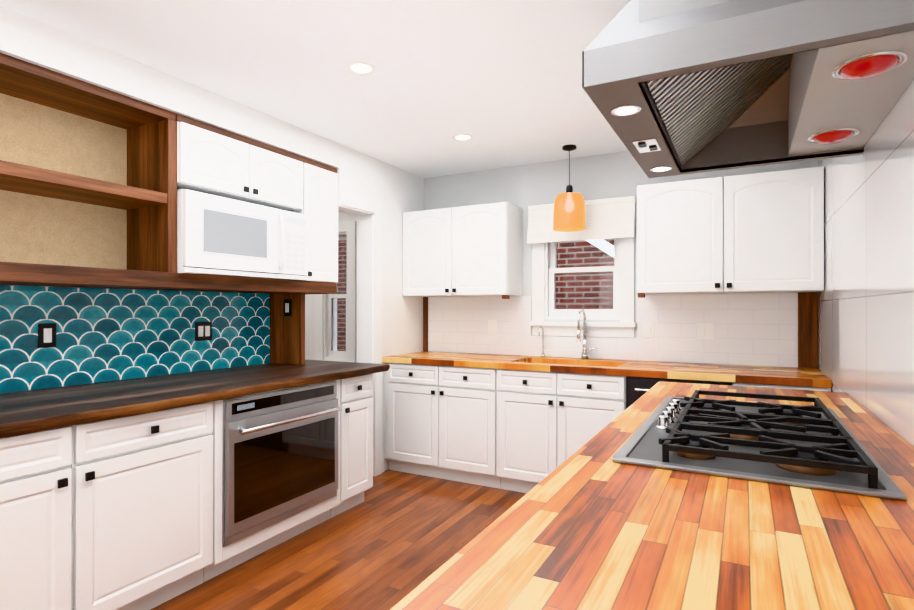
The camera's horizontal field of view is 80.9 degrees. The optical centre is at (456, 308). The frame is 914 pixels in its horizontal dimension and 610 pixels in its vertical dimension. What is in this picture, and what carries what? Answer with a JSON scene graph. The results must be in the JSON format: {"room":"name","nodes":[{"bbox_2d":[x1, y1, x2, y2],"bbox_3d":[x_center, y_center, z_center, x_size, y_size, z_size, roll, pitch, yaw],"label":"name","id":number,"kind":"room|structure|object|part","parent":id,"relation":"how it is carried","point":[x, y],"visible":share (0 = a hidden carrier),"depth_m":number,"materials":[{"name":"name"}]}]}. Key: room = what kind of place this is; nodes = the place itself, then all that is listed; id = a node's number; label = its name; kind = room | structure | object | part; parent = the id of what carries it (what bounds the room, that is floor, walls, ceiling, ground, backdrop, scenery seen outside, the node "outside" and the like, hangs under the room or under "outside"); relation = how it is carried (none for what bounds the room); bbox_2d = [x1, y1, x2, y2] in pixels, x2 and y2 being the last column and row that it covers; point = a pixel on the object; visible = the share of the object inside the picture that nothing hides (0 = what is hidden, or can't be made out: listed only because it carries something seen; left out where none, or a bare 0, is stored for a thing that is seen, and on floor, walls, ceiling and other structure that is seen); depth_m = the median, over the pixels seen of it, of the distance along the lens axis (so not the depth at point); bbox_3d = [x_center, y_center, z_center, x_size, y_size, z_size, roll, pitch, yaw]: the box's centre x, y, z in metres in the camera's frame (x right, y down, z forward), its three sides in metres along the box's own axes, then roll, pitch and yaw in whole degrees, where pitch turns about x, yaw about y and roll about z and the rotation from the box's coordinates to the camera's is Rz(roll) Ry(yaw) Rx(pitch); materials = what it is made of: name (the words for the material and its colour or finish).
{"room":"kitchen","nodes":[
{"label":"kitchen","id":0,"kind":"room"},
{"bbox_2d":[2,285,266,393],"bbox_3d":[-2.361,0.149,1.962,0.120,2.310,4.260,0,0,28],"label":"wall","id":1,"kind":"structure","parent":0,"point":[129,289],"depth_m":2.88,"materials":[{"name":"teal tile"}]},
{"bbox_2d":[0,285,269,393],"bbox_3d":[-1.975,0.141,2.542,0.009,0.485,2.787,0,0,28],"label":"backsplash","id":2,"kind":"structure","parent":1,"relation":"attached to","point":[104,335],"depth_m":2.87,"materials":[{"name":"tile"}]},
{"bbox_2d":[38,323,55,347],"bbox_3d":[-1.955,0.131,2.561,0.009,0.115,0.075,0,0,28],"label":"electrical outlet","id":3,"kind":"object","parent":2,"relation":"attached to","point":[46,335],"visible":1,"depth_m":2.56,"materials":[{"name":"black plastic"}]},
{"bbox_2d":[195,322,211,340],"bbox_3d":[-1.558,0.142,3.301,0.011,0.115,0.115,0,0,28],"label":"electrical outlet","id":4,"kind":"object","parent":2,"relation":"attached to","point":[203,331],"visible":1,"depth_m":3.30,"materials":[{"name":"black"}]},
{"bbox_2d":[0,53,337,364],"bbox_3d":[-1.698,-0.310,2.554,0.486,1.388,3.070,0,0,28],"label":"wall cabinet","id":5,"kind":"object","parent":1,"relation":"attached to","point":[100,187],"visible":1,"depth_m":2.78,"materials":[{"name":"brown wood"}]},
{"bbox_2d":[177,189,307,280],"bbox_3d":[-1.345,-0.396,3.215,0.486,0.434,0.884,0,0,28],"label":"microwave","id":6,"kind":"object","parent":5,"relation":"in","point":[219,238],"depth_m":3.02,"materials":[{"name":"white plastic"}]},
{"bbox_2d":[283,299,291,315],"bbox_3d":[-1.166,-0.003,3.686,0.075,0.115,0.011,0,0,28],"label":"light switch panel","id":7,"kind":"object","parent":5,"relation":"attached to","point":[287,307],"visible":1,"depth_m":3.68,"materials":[{"name":"black"}]},
{"bbox_3d":[-1.179,0.142,3.722,0.298,0.487,0.040,0,0,28],"label":"shelf walnut panel","id":8,"kind":"part","parent":5,"relation":"part of","materials":[{"name":"brown wood"}]},
{"bbox_2d":[0,6,339,168],"bbox_3d":[-2.128,-1.091,1.975,0.520,0.170,4.500,0,0,28],"label":"soffit","id":9,"kind":"structure","parent":0,"point":[30,40],"depth_m":2.59,"materials":[{"name":"white paint"}]},
{"bbox_2d":[0,0,630,177],"bbox_3d":[-1.737,-1.225,2.458,6.455,0.100,5.960,0,0,28],"label":"ceiling","id":10,"kind":"structure","parent":0,"point":[500,81],"depth_m":2.58,"materials":[{"name":"white paint"}]},
{"bbox_2d":[346,61,375,74],"bbox_3d":[-0.469,-1.171,2.618,0.144,0.006,0.144,0,0,28],"label":"recessed light","id":11,"kind":"object","parent":10,"relation":"in","point":[361,67],"visible":1,"depth_m":2.61,"materials":[{"name":"white"}]},
{"bbox_2d":[452,133,472,140],"bbox_3d":[0.040,-1.169,3.673,0.144,0.006,0.144,0,0,28],"label":"recessed light","id":12,"kind":"object","parent":10,"relation":"in","point":[462,137],"visible":1,"depth_m":3.67,"materials":[{"name":"white"}]},
{"bbox_2d":[553,145,585,231],"bbox_3d":[0.815,-0.872,3.892,0.232,0.600,0.232,0,0,28],"label":"pendant lamp","id":13,"kind":"object","parent":10,"relation":"hanging from","point":[569,210],"visible":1,"depth_m":3.81,"materials":[{"name":"orange glass"}]},
{"bbox_3d":[0.815,-1.002,3.892,0.100,0.340,0.100,0,0,28],"label":"cord","id":14,"kind":"part","parent":13,"relation":"part of","materials":[{"name":"black plastic"}]},
{"bbox_3d":[0.815,-0.702,3.892,0.232,0.260,0.232,0,0,28],"label":"lamp shade","id":15,"kind":"part","parent":13,"relation":"part of","materials":[{"name":"orange glass"}]},
{"bbox_2d":[150,469,526,609],"bbox_3d":[-1.737,1.355,2.453,6.455,0.100,5.960,0,0,28],"label":"floor","id":16,"kind":"structure","parent":0,"point":[393,539],"depth_m":2.85,"materials":[{"name":"brown wood"}]},
{"bbox_2d":[0,399,227,609],"bbox_3d":[-1.731,0.867,2.173,0.786,0.876,1.201,0,0,28],"label":"base cabinet","id":17,"kind":"object","parent":16,"relation":"on","point":[146,493],"depth_m":2.12,"materials":[{"name":"white paint"}]},
{"bbox_2d":[0,359,389,438],"bbox_3d":[-1.543,0.407,2.499,0.808,0.044,3.120,0,0,28],"label":"countertop","id":18,"kind":"structure","parent":17,"relation":"on","point":[36,412],"depth_m":2.45,"materials":[{"name":"brown wood"}]},
{"bbox_2d":[228,379,347,569],"bbox_3d":[-1.246,0.868,3.079,0.786,0.876,0.853,0,0,28],"label":"base cabinet","id":19,"kind":"object","parent":16,"relation":"on","point":[287,450],"depth_m":2.86,"materials":[{"name":"white paint"}]},
{"bbox_2d":[222,381,341,546],"bbox_3d":[-1.142,0.790,3.023,0.666,0.699,0.801,0,0,28],"label":"oven","id":20,"kind":"object","parent":19,"relation":"in","point":[280,445],"depth_m":2.81,"materials":[{"name":"silver metal"}]},
{"bbox_2d":[344,375,372,510],"bbox_3d":[-0.962,0.869,3.609,0.786,0.876,0.351,0,0,28],"label":"base cabinet","id":21,"kind":"object","parent":16,"relation":"on","point":[358,464],"depth_m":3.47,"materials":[{"name":"white paint"}]},
{"bbox_2d":[382,360,497,487],"bbox_3d":[-0.011,0.871,4.323,0.986,0.875,0.628,0,0,28],"label":"base cabinet","id":22,"kind":"object","parent":16,"relation":"on","point":[441,420],"depth_m":4.03,"materials":[{"name":"white paint"}]},
{"bbox_2d":[382,352,831,383],"bbox_3d":[0.856,0.409,3.855,2.959,0.043,0.641,0,0,28],"label":"countertop","id":23,"kind":"structure","parent":22,"relation":"on","point":[768,375],"depth_m":3.56,"materials":[{"name":"brown wood"}]},
{"bbox_2d":[539,326,547,355],"bbox_3d":[0.671,0.263,4.187,0.055,0.251,0.109,0,0,28],"label":"faucet","id":24,"kind":"object","parent":23,"relation":"on","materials":[{"name":"silver metal"}]},
{"bbox_2d":[530,360,613,367],"bbox_3d":[0.806,0.515,3.873,0.780,0.193,0.400,0,0,28],"label":"sink","id":25,"kind":"object","parent":23,"relation":"in","point":[531,361],"depth_m":4.15,"materials":[{"name":"orange wood"}]},
{"bbox_2d":[577,308,593,359],"bbox_3d":[0.955,0.195,3.992,0.103,0.386,0.212,0,0,28],"label":"faucet","id":26,"kind":"object","parent":23,"relation":"on","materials":[{"name":"silver metal"}]},
{"bbox_2d":[498,368,625,492],"bbox_3d":[0.817,0.870,3.879,0.894,0.875,0.628,0,0,28],"label":"base cabinet","id":27,"kind":"object","parent":16,"relation":"on","point":[522,424],"depth_m":3.65,"materials":[{"name":"white paint"}]},
{"bbox_2d":[390,381,913,609],"bbox_3d":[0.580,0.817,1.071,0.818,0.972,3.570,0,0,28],"label":"countertop","id":28,"kind":"structure","parent":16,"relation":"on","point":[661,495],"depth_m":0.97,"materials":[{"name":"brown wood"}]},
{"bbox_2d":[612,390,906,500],"bbox_3d":[0.892,0.357,1.671,0.580,0.052,1.080,0,0,28],"label":"cooktop","id":29,"kind":"object","parent":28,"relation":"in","point":[809,447],"depth_m":1.36,"materials":[{"name":"black metal"}]},
{"bbox_2d":[626,376,733,408],"bbox_3d":[1.477,0.870,3.526,0.603,0.875,0.628,0,0,28],"label":"base cabinet","id":30,"kind":"object","parent":16,"relation":"on","point":[636,386],"depth_m":3.33,"materials":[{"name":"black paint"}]},
{"bbox_2d":[626,376,732,408],"bbox_3d":[1.468,0.871,3.510,0.594,0.872,0.665,0,0,28],"label":"dishwasher","id":31,"kind":"object","parent":30,"relation":"in","point":[636,386],"depth_m":3.32,"materials":[{"name":"grey metal"}]},
{"bbox_2d":[734,380,831,390],"bbox_3d":[1.952,0.869,3.272,0.474,0.875,0.628,0,0,28],"label":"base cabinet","id":32,"kind":"object","parent":16,"relation":"on","point":[749,383],"depth_m":2.99,"materials":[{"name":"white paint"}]},
{"bbox_2d":[337,144,423,470],"bbox_3d":[-0.634,0.069,4.372,0.150,2.480,1.140,0,0,28],"label":"wall","id":33,"kind":"structure","parent":0,"point":[396,192],"depth_m":4.40,"materials":[{"name":"white paint"}]},
{"bbox_2d":[315,220,355,361],"bbox_3d":[-1.175,-0.104,5.374,0.540,1.490,0.225,0,0,28],"label":"window","id":34,"kind":"structure","parent":33,"relation":"in","point":[335,326],"depth_m":5.37,"materials":[{"name":"white wood"}]},
{"bbox_3d":[-1.167,-0.127,5.390,0.186,1.115,0.039,0,0,28],"label":"glass","id":35,"kind":"part","parent":34,"relation":"part of","materials":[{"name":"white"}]},
{"bbox_2d":[338,192,381,475],"bbox_3d":[-0.781,0.239,4.076,0.170,2.138,0.480,0,0,28],"label":"door frame","id":36,"kind":"structure","parent":33,"relation":"attached to","point":[367,213],"depth_m":4.19,"materials":[{"name":"white wood"}]},
{"bbox_2d":[305,151,817,368],"bbox_3d":[-0.377,0.070,4.994,6.215,2.480,0.200,0,0,28],"label":"wall","id":37,"kind":"structure","parent":0,"point":[605,176],"depth_m":4.32,"materials":[{"name":"grey paint"}]},
{"bbox_2d":[403,202,522,298],"bbox_3d":[0.033,-0.441,4.450,0.947,0.740,0.369,0,0,28],"label":"upper cabinet","id":38,"kind":"object","parent":37,"relation":"attached to","point":[474,250],"visible":1,"depth_m":4.28,"materials":[{"name":"white paint"}]},
{"bbox_2d":[527,196,635,243],"bbox_3d":[0.937,-0.665,4.109,0.820,0.303,0.078,0,0,28],"label":"roman shade","id":39,"kind":"object","parent":37,"relation":"attached to","point":[609,218],"visible":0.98,"depth_m":4.03,"materials":[{"name":"white fabric"}]},
{"bbox_2d":[529,237,635,337],"bbox_3d":[0.993,-0.287,4.213,0.820,1.010,0.225,0,0,28],"label":"kitchen window","id":40,"kind":"structure","parent":37,"relation":"in","point":[594,279],"depth_m":4.20,"materials":[{"name":"white wood"}]},
{"bbox_3d":[1.002,-0.309,4.229,0.466,0.635,0.039,0,0,28],"label":"glass","id":41,"kind":"part","parent":40,"relation":"part of","materials":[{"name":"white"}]},
{"bbox_2d":[428,293,797,366],"bbox_3d":[0.979,0.143,4.148,2.805,0.486,0.007,0,0,28],"label":"backsplash","id":42,"kind":"structure","parent":37,"relation":"attached to","point":[757,329],"depth_m":3.87,"materials":[{"name":"tile"}]},
{"bbox_2d":[488,320,495,333],"bbox_3d":[0.294,0.159,4.506,0.075,0.115,0.009,0,0,28],"label":"electrical outlet","id":43,"kind":"object","parent":42,"relation":"attached to","point":[491,326],"visible":1,"depth_m":4.50,"materials":[{"name":"white plastic"}]},
{"bbox_2d":[423,292,817,367],"bbox_3d":[1.004,0.143,4.131,2.959,0.486,0.014,0,0,28],"label":"wood panel","id":44,"kind":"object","parent":37,"relation":"attached to","point":[807,329],"depth_m":3.46,"materials":[{"name":"brown wood"}]},
{"bbox_2d":[637,166,823,297],"bbox_3d":[1.757,-0.453,3.527,1.059,0.760,0.369,0,0,28],"label":"upper cabinet","id":45,"kind":"object","parent":37,"relation":"attached to","point":[756,233],"visible":1,"depth_m":3.36,"materials":[{"name":"white paint"}]},
{"bbox_2d":[818,79,913,446],"bbox_3d":[1.084,0.063,1.013,0.120,2.480,5.840,0,0,28],"label":"wall","id":46,"kind":"structure","parent":0,"point":[866,328],"depth_m":1.95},
{"bbox_2d":[582,0,913,177],"bbox_3d":[0.987,-0.890,1.827,0.813,0.567,1.180,0,0,28],"label":"range hood","id":47,"kind":"object","parent":46,"relation":"attached to","point":[675,87],"visible":1,"depth_m":1.54,"materials":[{"name":"silver metal"}]}
]}

